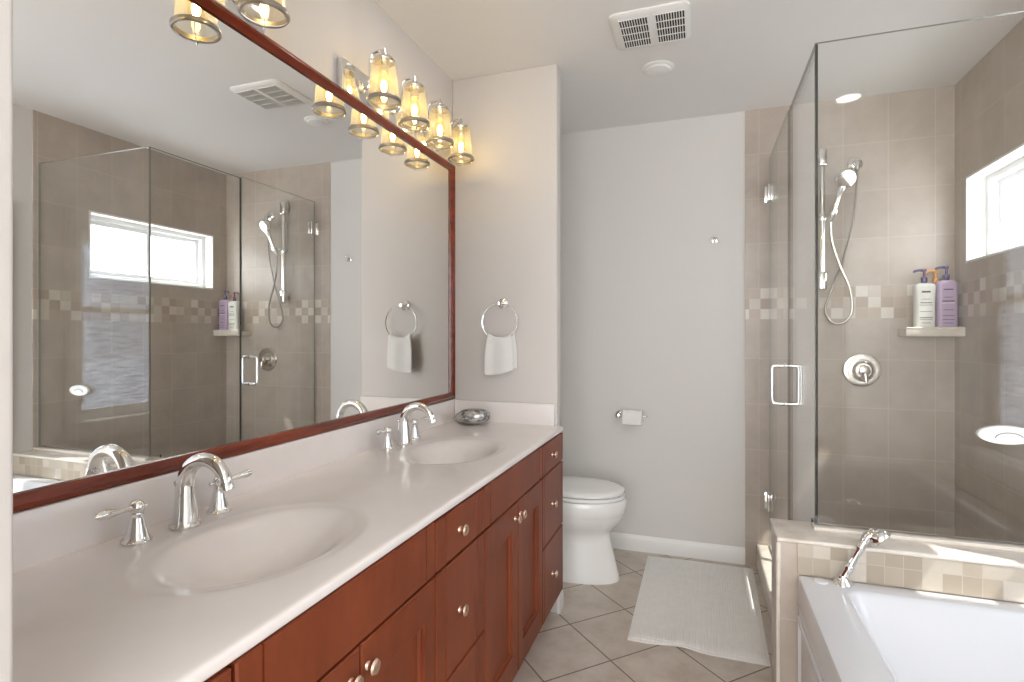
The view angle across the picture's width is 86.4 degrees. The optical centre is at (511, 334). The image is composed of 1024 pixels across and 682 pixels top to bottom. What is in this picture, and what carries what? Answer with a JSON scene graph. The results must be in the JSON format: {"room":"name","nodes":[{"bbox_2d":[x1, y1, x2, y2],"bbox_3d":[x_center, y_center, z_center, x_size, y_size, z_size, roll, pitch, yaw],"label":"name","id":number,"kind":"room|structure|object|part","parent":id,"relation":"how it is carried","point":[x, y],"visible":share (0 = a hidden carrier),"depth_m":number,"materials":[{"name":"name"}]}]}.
{"room":"bathroom","nodes":[
{"label":"bathroom","id":0,"kind":"room"},
{"bbox_2d":[0,0,12,681],"bbox_3d":[-0.746,0.015,0.546,0.554,2.550,0.116,0,0,19],"label":"wall","id":1,"kind":"structure","parent":0,"point":[6,6],"depth_m":0.50,"materials":[{"name":"paint"}]},
{"bbox_2d":[264,0,452,163],"bbox_3d":[-0.846,0.015,1.260,0.100,2.550,5.030,0,0,19],"label":"wall","id":2,"kind":"structure","parent":0,"point":[318,32],"depth_m":1.97,"materials":[{"name":"paint"}]},
{"bbox_2d":[13,0,454,512],"bbox_3d":[-0.631,-0.261,1.692,0.022,1.149,2.116,0,0,19],"label":"wall mirror","id":3,"kind":"object","parent":2,"relation":"attached to","point":[221,250],"visible":1,"depth_m":1.32,"materials":[{"name":"brown wood"}]},
{"bbox_2d":[13,399,455,573],"bbox_3d":[-0.631,0.367,1.692,0.021,0.105,2.120,0,0,19],"label":"backsplash","id":4,"kind":"structure","parent":2,"relation":"attached to","point":[45,533],"depth_m":1.22,"materials":[{"name":"stone"}]},
{"bbox_2d":[213,0,289,34],"bbox_3d":[-0.758,-0.892,1.086,0.178,0.219,0.840,0,0,19],"label":"vanity light","id":5,"kind":"object","parent":2,"relation":"attached to","point":[251,12],"visible":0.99,"depth_m":1.40,"materials":[{"name":"silver metal"}]},
{"bbox_2d":[337,48,473,165],"bbox_3d":[-0.369,-0.892,2.214,0.178,0.219,0.855,0,0,19],"label":"vanity light","id":6,"kind":"object","parent":2,"relation":"attached to","point":[352,80],"visible":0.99,"depth_m":2.09,"materials":[{"name":"silver metal"}]},
{"bbox_3d":[-0.490,-0.928,1.916,0.099,0.142,0.040,0,0,19],"label":"arm","id":7,"kind":"part","parent":6,"relation":"part of","materials":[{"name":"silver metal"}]},
{"bbox_3d":[-0.447,-0.886,1.901,0.105,0.140,0.105,0,0,19],"label":"lamp shade","id":8,"kind":"part","parent":6,"relation":"part of","materials":[{"name":"clear glass"}]},
{"bbox_2d":[379,60,388,74],"bbox_3d":[-0.447,-0.933,1.901,0.035,0.038,0.035,0,0,19],"label":"socket","id":9,"kind":"object","parent":6,"relation":"attached to","point":[383,64],"depth_m":1.89,"materials":[{"name":"silver metal"}]},
{"bbox_3d":[-0.420,-0.928,2.119,0.099,0.142,0.040,0,0,19],"label":"arm","id":10,"kind":"part","parent":6,"relation":"part of","materials":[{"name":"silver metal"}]},
{"bbox_2d":[410,87,418,99],"bbox_3d":[-0.377,-0.933,2.104,0.035,0.038,0.035,0,0,19],"label":"socket","id":11,"kind":"object","parent":6,"relation":"attached to","point":[414,91],"depth_m":2.09,"materials":[{"name":"silver metal"}]},
{"bbox_3d":[-0.349,-0.928,2.324,0.099,0.142,0.040,0,0,19],"label":"arm","id":12,"kind":"part","parent":6,"relation":"part of","materials":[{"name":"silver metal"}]},
{"bbox_2d":[436,109,443,120],"bbox_3d":[-0.306,-0.933,2.309,0.035,0.038,0.035,0,0,19],"label":"socket","id":13,"kind":"object","parent":6,"relation":"attached to","point":[439,112],"depth_m":2.30,"materials":[{"name":"silver metal"}]},
{"bbox_3d":[-0.279,-0.928,2.529,0.099,0.142,0.040,0,0,19],"label":"arm","id":14,"kind":"part","parent":6,"relation":"part of","materials":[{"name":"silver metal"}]},
{"bbox_2d":[457,128,464,137],"bbox_3d":[-0.235,-0.933,2.514,0.035,0.038,0.035,0,0,19],"label":"socket","id":15,"kind":"object","parent":6,"relation":"attached to","point":[460,131],"depth_m":2.50,"materials":[{"name":"silver metal"}]},
{"bbox_2d":[453,64,559,612],"bbox_3d":[-0.032,0.015,2.645,0.534,2.550,0.070,0,0,19],"label":"wall","id":16,"kind":"structure","parent":0,"point":[507,200],"depth_m":2.60,"materials":[{"name":"paint"}]},
{"bbox_2d":[482,298,517,336],"bbox_3d":[-0.052,-0.073,2.585,0.182,0.204,0.057,0,0,19],"label":"towel ring","id":17,"kind":"object","parent":16,"relation":"attached to","point":[502,303],"visible":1,"depth_m":2.58,"materials":[{"name":"silver metal"}]},
{"bbox_2d":[484,331,516,374],"bbox_3d":[-0.053,0.086,2.564,0.154,0.207,0.040,0,0,19],"label":"hand towel","id":18,"kind":"object","parent":17,"relation":"hanging from","point":[500,353],"visible":1,"depth_m":2.55,"materials":[{"name":"white fabric"}]},
{"bbox_3d":[-0.050,-0.150,2.584,0.050,0.050,0.057,0,0,19],"label":"post","id":19,"kind":"part","parent":17,"relation":"part of","materials":[{"name":"silver metal"}]},
{"bbox_2d":[557,589,563,613],"bbox_3d":[0.226,1.244,2.554,0.014,0.092,0.074,0,0,19],"label":"baseboard","id":20,"kind":"structure","parent":16,"relation":"attached to","point":[560,600],"depth_m":2.53,"materials":[{"name":"white paint"}]},
{"bbox_2d":[512,548,771,681],"bbox_3d":[0.343,1.320,0.850,2.615,0.060,5.030,0,0,19],"label":"floor","id":21,"kind":"structure","parent":0,"point":[587,641],"depth_m":2.24,"materials":[{"name":"tile"}]},
{"bbox_2d":[204,667,230,681],"bbox_3d":[-0.670,0.866,0.713,0.584,0.848,0.240,0,0,19],"label":"vanity cabinet","id":22,"kind":"object","parent":21,"relation":"on","point":[224,675],"visible":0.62,"depth_m":0.72,"materials":[{"name":"brown wood"}]},
{"bbox_2d":[225,522,434,681],"bbox_3d":[-0.533,0.866,1.109,0.584,0.848,0.594,0,0,19],"label":"vanity cabinet","id":23,"kind":"object","parent":21,"relation":"on","point":[378,625],"visible":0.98,"depth_m":1.03,"materials":[{"name":"brown wood"}]},
{"bbox_3d":[-0.338,0.875,0.881,0.020,0.591,0.286,0,0,19],"label":"door","id":24,"kind":"part","parent":23,"relation":"part of","materials":[{"name":"brown wood"}]},
{"bbox_3d":[-0.281,0.628,0.980,0.024,0.030,0.030,0,0,19],"label":"knob","id":25,"kind":"part","parent":23,"relation":"part of","materials":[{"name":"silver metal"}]},
{"bbox_3d":[-0.263,0.628,1.032,0.024,0.030,0.030,0,0,19],"label":"knob","id":26,"kind":"part","parent":23,"relation":"part of","materials":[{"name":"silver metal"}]},
{"bbox_3d":[-0.241,0.875,1.162,0.020,0.591,0.300,0,0,19],"label":"door","id":27,"kind":"part","parent":23,"relation":"part of","materials":[{"name":"brown wood"}]},
{"bbox_2d":[432,488,483,681],"bbox_3d":[-0.385,0.866,1.540,0.584,0.848,0.312,0,0,19],"label":"vanity cabinet","id":28,"kind":"object","parent":21,"relation":"on","point":[459,539],"visible":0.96,"depth_m":1.44,"materials":[{"name":"brown wood"}]},
{"bbox_3d":[-0.140,0.511,1.455,0.020,0.124,0.307,0,0,19],"label":"drawer","id":29,"kind":"part","parent":28,"relation":"part of","materials":[{"name":"brown wood"}]},
{"bbox_3d":[-0.127,0.721,1.428,0.024,0.030,0.030,0,0,19],"label":"knob","id":30,"kind":"part","parent":28,"relation":"part of","materials":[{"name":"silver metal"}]},
{"bbox_3d":[-0.127,0.511,1.428,0.024,0.030,0.030,0,0,19],"label":"knob","id":31,"kind":"part","parent":28,"relation":"part of","materials":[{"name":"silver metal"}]},
{"bbox_3d":[-0.140,1.019,1.455,0.020,0.299,0.307,0,0,19],"label":"drawer","id":32,"kind":"part","parent":28,"relation":"part of","materials":[{"name":"brown wood"}]},
{"bbox_2d":[481,446,541,681],"bbox_3d":[-0.232,0.866,1.981,0.584,0.848,0.618,0,0,19],"label":"vanity cabinet","id":33,"kind":"object","parent":21,"relation":"on","point":[512,531],"visible":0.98,"depth_m":1.85,"materials":[{"name":"brown wood"}]},
{"bbox_2d":[13,399,562,681],"bbox_3d":[-0.373,0.412,1.603,0.567,0.194,2.121,0,0,19],"label":"countertop","id":34,"kind":"structure","parent":33,"relation":"on","point":[313,513],"depth_m":1.09,"materials":[{"name":"stone"}]},
{"bbox_2d":[95,453,252,545],"bbox_3d":[-0.675,0.337,1.175,0.173,0.164,0.369,0,0,19],"label":"faucet","id":35,"kind":"object","parent":34,"relation":"on","point":[185,516],"visible":1,"depth_m":1.17,"materials":[{"name":"silver metal"}]},
{"bbox_3d":[-0.767,0.346,1.072,0.030,0.027,0.116,0,0,11],"label":"lever","id":36,"kind":"part","parent":35,"relation":"part of","materials":[{"name":"silver metal"}]},
{"bbox_3d":[-0.761,0.388,1.106,0.055,0.060,0.055,0,0,19],"label":"handle","id":37,"kind":"part","parent":35,"relation":"part of","materials":[{"name":"silver metal"}]},
{"bbox_3d":[-0.669,0.337,1.179,0.164,0.164,0.062,0,0,19],"label":"spout","id":38,"kind":"part","parent":35,"relation":"part of","materials":[{"name":"silver metal"}]},
{"bbox_3d":[-0.696,0.388,1.295,0.055,0.060,0.055,0,0,19],"label":"handle","id":39,"kind":"part","parent":35,"relation":"part of","materials":[{"name":"silver metal"}]},
{"bbox_3d":[-0.677,0.346,1.316,0.030,0.026,0.106,0,0,42],"label":"lever","id":40,"kind":"part","parent":35,"relation":"part of","materials":[{"name":"silver metal"}]},
{"bbox_2d":[376,402,435,450],"bbox_3d":[-0.369,0.337,2.062,0.173,0.164,0.369,0,0,19],"label":"faucet","id":41,"kind":"object","parent":34,"relation":"on","point":[405,437],"visible":1,"depth_m":2.06,"materials":[{"name":"silver metal"}]},
{"bbox_3d":[-0.462,0.346,1.959,0.030,0.027,0.116,0,0,11],"label":"lever","id":42,"kind":"part","parent":41,"relation":"part of","materials":[{"name":"silver metal"}]},
{"bbox_3d":[-0.455,0.388,1.992,0.055,0.060,0.055,0,0,19],"label":"handle","id":43,"kind":"part","parent":41,"relation":"part of","materials":[{"name":"silver metal"}]},
{"bbox_3d":[-0.390,0.388,2.181,0.055,0.060,0.055,0,0,19],"label":"handle","id":44,"kind":"part","parent":41,"relation":"part of","materials":[{"name":"silver metal"}]},
{"bbox_3d":[-0.363,0.337,2.066,0.164,0.164,0.062,0,0,19],"label":"spout","id":45,"kind":"part","parent":41,"relation":"part of","materials":[{"name":"silver metal"}]},
{"bbox_3d":[-0.371,0.346,2.203,0.030,0.026,0.106,0,0,42],"label":"lever","id":46,"kind":"part","parent":41,"relation":"part of","materials":[{"name":"silver metal"}]},
{"bbox_2d":[453,408,489,423],"bbox_3d":[-0.189,0.380,2.554,0.173,0.074,0.107,0,0,19],"label":"soap dish","id":47,"kind":"object","parent":34,"relation":"on","point":[471,415],"visible":1,"depth_m":2.51,"materials":[{"name":"silver metal"}]},
{"bbox_3d":[-0.038,0.875,1.750,0.020,0.591,0.304,0,0,19],"label":"door","id":48,"kind":"part","parent":33,"relation":"part of","materials":[{"name":"brown wood"}]},
{"bbox_3d":[0.022,0.628,1.859,0.024,0.030,0.030,0,0,19],"label":"knob","id":49,"kind":"part","parent":33,"relation":"part of","materials":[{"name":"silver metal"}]},
{"bbox_3d":[0.040,0.628,1.911,0.024,0.030,0.030,0,0,19],"label":"knob","id":50,"kind":"part","parent":33,"relation":"part of","materials":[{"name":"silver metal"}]},
{"bbox_3d":[0.063,0.875,2.043,0.020,0.591,0.304,0,0,19],"label":"door","id":51,"kind":"part","parent":33,"relation":"part of","materials":[{"name":"brown wood"}]},
{"bbox_2d":[541,432,562,624],"bbox_3d":[-0.075,0.866,2.438,0.584,0.848,0.344,0,0,19],"label":"vanity cabinet","id":52,"kind":"object","parent":21,"relation":"on","point":[552,450],"visible":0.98,"depth_m":2.32,"materials":[{"name":"brown wood"}]},
{"bbox_3d":[0.170,0.721,2.353,0.020,0.283,0.339,0,0,19],"label":"drawer","id":53,"kind":"part","parent":52,"relation":"part of","materials":[{"name":"brown wood"}]},
{"bbox_3d":[0.170,0.511,2.353,0.020,0.124,0.339,0,0,19],"label":"drawer","id":54,"kind":"part","parent":52,"relation":"part of","materials":[{"name":"brown wood"}]},
{"bbox_3d":[0.170,1.019,2.353,0.020,0.299,0.339,0,0,19],"label":"drawer","id":55,"kind":"part","parent":52,"relation":"part of","materials":[{"name":"brown wood"}]},
{"bbox_3d":[0.183,1.019,2.326,0.024,0.030,0.030,0,0,19],"label":"knob","id":56,"kind":"part","parent":52,"relation":"part of","materials":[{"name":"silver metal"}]},
{"bbox_3d":[0.183,0.721,2.326,0.024,0.030,0.030,0,0,19],"label":"knob","id":57,"kind":"part","parent":52,"relation":"part of","materials":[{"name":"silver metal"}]},
{"bbox_3d":[0.183,0.511,2.326,0.024,0.030,0.030,0,0,19],"label":"knob","id":58,"kind":"part","parent":52,"relation":"part of","materials":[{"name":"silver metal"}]},
{"bbox_2d":[561,476,626,584],"bbox_3d":[0.228,0.871,2.989,0.793,0.838,0.450,0,0,19],"label":"toilet","id":59,"kind":"object","parent":21,"relation":"on","point":[592,507],"visible":0.42,"depth_m":2.83,"materials":[{"name":"white ceramic"}]},
{"bbox_3d":[0.353,0.817,2.946,0.506,0.028,0.364,0,0,19],"label":"lid","id":60,"kind":"part","parent":59,"relation":"part of","materials":[{"name":"white ceramic"}]},
{"bbox_3d":[0.357,0.844,2.945,0.505,0.018,0.368,0,0,19],"label":"seat","id":61,"kind":"part","parent":59,"relation":"part of","materials":[{"name":"white ceramic"}]},
{"bbox_2d":[627,556,770,666],"bbox_3d":[0.904,1.279,2.653,0.573,0.021,0.946,0,0,19],"label":"bath mat","id":62,"kind":"object","parent":21,"relation":"on","point":[710,609],"visible":1,"depth_m":2.52,"materials":[{"name":"white fabric"}]},
{"bbox_2d":[756,545,771,626],"bbox_3d":[1.230,1.229,2.443,0.138,0.122,1.230,0,0,19],"label":"curb","id":63,"kind":"object","parent":21,"relation":"on","point":[763,552],"visible":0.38,"depth_m":2.74,"materials":[{"name":"beige stone"}]},
{"bbox_2d":[788,44,817,523],"bbox_3d":[1.108,0.099,2.090,0.010,2.134,0.582,0,0,19],"label":"glass panel","id":64,"kind":"object","parent":63,"relation":"on","point":[815,48],"visible":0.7,"depth_m":1.82,"materials":[{"name":"clear glass"}]},
{"bbox_2d":[797,576,1023,681],"bbox_3d":[1.070,1.016,0.819,0.924,0.548,1.556,0,0,19],"label":"bathtub","id":65,"kind":"object","parent":21,"relation":"on","point":[861,632],"visible":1,"depth_m":1.48,"materials":[{"name":"white ceramic"}]},
{"bbox_3d":[0.762,1.045,1.329,0.010,0.370,0.730,0,0,19],"label":"apron panel","id":66,"kind":"part","parent":65,"relation":"part of","materials":[{"name":"white plastic"}]},
{"bbox_2d":[833,528,890,587],"bbox_3d":[1.042,0.660,1.626,0.153,0.173,0.066,0,0,19],"label":"shower","id":67,"kind":"object","parent":65,"relation":"on","point":[877,537],"visible":1,"depth_m":1.62,"materials":[{"name":"silver metal"}]},
{"bbox_2d":[374,0,1023,133],"bbox_3d":[0.343,-1.290,0.850,2.615,0.060,5.030,0,0,19],"label":"ceiling","id":68,"kind":"structure","parent":0,"point":[738,55],"depth_m":2.40,"materials":[{"name":"paint"}]},
{"bbox_2d":[608,0,690,49],"bbox_3d":[0.566,-1.251,2.225,0.309,0.019,0.276,0,0,19],"label":"ceiling vent","id":69,"kind":"object","parent":68,"relation":"in","point":[669,22],"visible":1,"depth_m":2.19,"materials":[{"name":"white paint"}]},
{"bbox_2d":[618,16,651,48],"bbox_3d":[0.509,-1.243,2.246,0.115,0.004,0.218,0,0,19],"label":"grille","id":70,"kind":"object","parent":69,"relation":"attached to","point":[633,31],"depth_m":2.24,"materials":[{"name":"white paint"}]},
{"bbox_2d":[654,9,686,43],"bbox_3d":[0.641,-1.243,2.200,0.115,0.004,0.218,0,0,19],"label":"grille","id":71,"kind":"object","parent":69,"relation":"attached to","point":[670,25],"depth_m":2.19,"materials":[{"name":"white paint"}]},
{"bbox_2d":[642,60,673,76],"bbox_3d":[0.688,-1.250,2.571,0.148,0.021,0.148,0,0,19],"label":"recessed light","id":72,"kind":"object","parent":68,"relation":"in","point":[657,68],"visible":1,"depth_m":2.54,"materials":[{"name":"white paint"}]},
{"bbox_2d":[560,85,954,565],"bbox_3d":[1.194,0.015,3.162,2.515,2.550,0.104,0,0,19],"label":"wall","id":73,"kind":"structure","parent":0,"point":[886,448],"depth_m":3.06,"materials":[{"name":"white paint"}]},
{"bbox_2d":[616,410,646,417],"bbox_3d":[0.708,0.478,3.240,0.194,0.044,0.072,0,0,19],"label":"toilet paper holder","id":74,"kind":"object","parent":73,"relation":"attached to","point":[618,413],"visible":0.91,"depth_m":3.23,"materials":[{"name":"silver metal"}]},
{"bbox_3d":[0.637,0.478,3.265,0.044,0.044,0.072,0,0,19],"label":"post","id":75,"kind":"part","parent":74,"relation":"part of","materials":[{"name":"silver metal"}]},
{"bbox_2d":[622,409,642,425],"bbox_3d":[0.712,0.486,3.213,0.110,0.092,0.094,0,0,19],"label":"toilet paper roll","id":76,"kind":"object","parent":74,"relation":"on","point":[629,417],"visible":0.99,"depth_m":3.18,"materials":[{"name":"white paper"}]},
{"bbox_2d":[610,532,744,564],"bbox_3d":[0.649,1.244,3.291,1.400,0.092,0.014,0,0,19],"label":"baseboard","id":77,"kind":"structure","parent":73,"relation":"attached to","point":[664,546],"depth_m":3.17,"materials":[{"name":"white paint"}]},
{"bbox_2d":[710,235,717,242],"bbox_3d":[1.151,-0.548,3.101,0.042,0.041,0.046,0,0,19],"label":"robe hook","id":78,"kind":"object","parent":73,"relation":"attached to","point":[714,239],"visible":1,"depth_m":3.11,"materials":[{"name":"silver metal"}]},
{"bbox_2d":[764,110,802,551],"bbox_3d":[1.318,0.090,2.699,0.134,2.136,0.690,0,0,19],"label":"shower door","id":79,"kind":"structure","parent":73,"relation":"attached to","point":[776,191],"depth_m":2.65,"materials":[{"name":"clear glass"}]},
{"bbox_3d":[1.316,0.090,2.692,0.010,2.136,0.676,0,0,19],"label":"glass pane","id":80,"kind":"part","parent":79,"relation":"part of","materials":[{"name":"clear glass"}]},
{"bbox_3d":[1.228,0.223,2.439,0.134,0.198,0.028,0,0,19],"label":"handle","id":81,"kind":"part","parent":79,"relation":"part of","materials":[{"name":"silver metal"}]},
{"bbox_2d":[818,148,838,290],"bbox_3d":[1.654,-0.614,2.880,0.068,0.757,0.137,0,0,-9],"label":"slide bar","id":82,"kind":"object","parent":73,"relation":"attached to","point":[822,152],"visible":0.94,"depth_m":2.88,"materials":[{"name":"silver metal"}]},
{"bbox_3d":[1.649,-0.614,2.897,0.029,0.717,0.029,0,0,19],"label":"rail","id":83,"kind":"part","parent":82,"relation":"part of","materials":[{"name":"silver metal"}]},
{"bbox_2d":[824,169,858,324],"bbox_3d":[1.716,-0.459,2.812,0.163,0.814,0.150,0,0,19],"label":"shower","id":84,"kind":"object","parent":82,"relation":"attached to","point":[845,178],"visible":1,"depth_m":2.85,"materials":[{"name":"silver metal"}]},
{"bbox_2d":[847,157,862,170],"bbox_3d":[1.811,-0.903,2.864,0.072,0.076,0.057,0,0,19],"label":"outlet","id":85,"kind":"object","parent":73,"relation":"attached to","point":[855,163],"visible":0.94,"depth_m":2.88,"materials":[{"name":"silver metal"}]},
{"bbox_2d":[842,353,881,386],"bbox_3d":[1.837,0.185,2.848,0.180,0.180,0.069,0,0,19],"label":"shower valve","id":86,"kind":"object","parent":73,"relation":"attached to","point":[859,369],"visible":1,"depth_m":2.86,"materials":[{"name":"silver metal"}]},
{"bbox_3d":[1.832,0.202,2.834,0.056,0.089,0.039,0,0,19],"label":"lever","id":87,"kind":"part","parent":86,"relation":"part of","materials":[{"name":"silver metal"}]},
{"bbox_2d":[898,327,965,336],"bbox_3d":[2.095,-0.016,2.729,0.246,0.048,0.128,0,0,19],"label":"corner shelf","id":88,"kind":"object","parent":73,"relation":"attached to","point":[909,331],"visible":1,"depth_m":2.67,"materials":[{"name":"white ceramic"}]},
{"bbox_2d":[912,269,935,326],"bbox_3d":[2.064,-0.182,2.732,0.098,0.299,0.053,0,0,19],"label":"pump bottle","id":89,"kind":"object","parent":88,"relation":"on","point":[924,293],"visible":0.94,"depth_m":2.71,"materials":[{"name":"white plastic"}]},
{"bbox_2d":[926,270,938,283],"bbox_3d":[2.131,-0.181,2.760,0.077,0.297,0.030,0,0,19],"label":"pump bottle","id":90,"kind":"object","parent":88,"relation":"on","point":[935,279],"visible":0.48,"depth_m":2.75,"materials":[{"name":"orange plastic"}]},
{"bbox_2d":[934,266,958,326],"bbox_3d":[2.151,-0.188,2.702,0.098,0.311,0.053,0,0,19],"label":"pump bottle","id":91,"kind":"object","parent":88,"relation":"on","point":[946,301],"visible":0.88,"depth_m":2.68,"materials":[{"name":"purple plastic"}]},
{"bbox_2d":[772,529,1023,681],"bbox_3d":[1.338,0.972,1.654,0.979,0.636,0.184,0,0,19],"label":"wall","id":92,"kind":"structure","parent":0,"point":[789,576],"depth_m":1.72,"materials":[{"name":"beige tile"}]},
{"bbox_2d":[776,541,780,681],"bbox_3d":[0.845,0.972,1.729,0.014,0.636,0.020,0,0,19],"label":"trim","id":93,"kind":"structure","parent":92,"relation":"attached to","point":[778,544],"depth_m":1.72,"materials":[{"name":"beige stone"}]},
{"bbox_2d":[770,518,1023,568],"bbox_3d":[1.335,0.646,1.654,0.986,0.015,0.198,0,0,19],"label":"ledge","id":94,"kind":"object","parent":92,"relation":"on","point":[788,531],"depth_m":1.65,"materials":[{"name":"beige stone"}]},
{"bbox_2d":[797,544,1023,602],"bbox_3d":[1.332,0.700,1.558,0.924,0.094,0.010,0,0,19],"label":"tile backsplash","id":95,"kind":"structure","parent":92,"relation":"attached to","point":[952,577],"depth_m":1.60,"materials":[{"name":"tile"}]},
{"bbox_2d":[811,522,1023,551],"bbox_3d":[1.404,0.634,1.668,0.863,0.012,0.054,0,0,19],"label":"trim","id":96,"kind":"structure","parent":92,"relation":"attached to","point":[973,542],"depth_m":1.69,"materials":[{"name":"beige stone"}]},
{"bbox_2d":[815,11,1023,544],"bbox_3d":[1.410,-0.170,1.672,0.853,1.596,0.010,0,0,19],"label":"glass panel","id":97,"kind":"object","parent":96,"relation":"on","point":[1018,11],"visible":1,"depth_m":1.71,"materials":[{"name":"clear glass"}]},
{"bbox_2d":[975,425,1023,444],"bbox_3d":[1.482,0.300,1.635,0.146,0.057,0.012,0,0,19],"label":"dish","id":98,"kind":"object","parent":97,"relation":"attached to","point":[998,434],"visible":1,"depth_m":1.64,"materials":[{"name":"white ceramic"}]},
{"bbox_2d":[955,18,1023,542],"bbox_3d":[2.085,0.015,2.104,0.140,2.550,1.322,0,0,19],"label":"wall","id":99,"kind":"structure","parent":0,"point":[989,99],"depth_m":2.43,"materials":[{"name":"beige tile"}]},
{"bbox_2d":[966,143,1023,262],"bbox_3d":[2.109,-0.554,2.185,0.137,0.417,0.903,0,0,19],"label":"window","id":100,"kind":"structure","parent":99,"relation":"in","point":[985,187],"depth_m":2.57,"materials":[{"name":"white plastic"}]},
{"bbox_3d":[2.146,-0.554,2.172,0.060,0.417,0.903,0,0,19],"label":"frame","id":101,"kind":"part","parent":100,"relation":"part of","materials":[{"name":"white plastic"}]},
{"bbox_3d":[2.225,-0.554,2.354,0.018,0.345,0.436,0,0,19],"label":"sash","id":102,"kind":"part","parent":100,"relation":"part of","materials":[{"name":"white plastic"}]}
]}

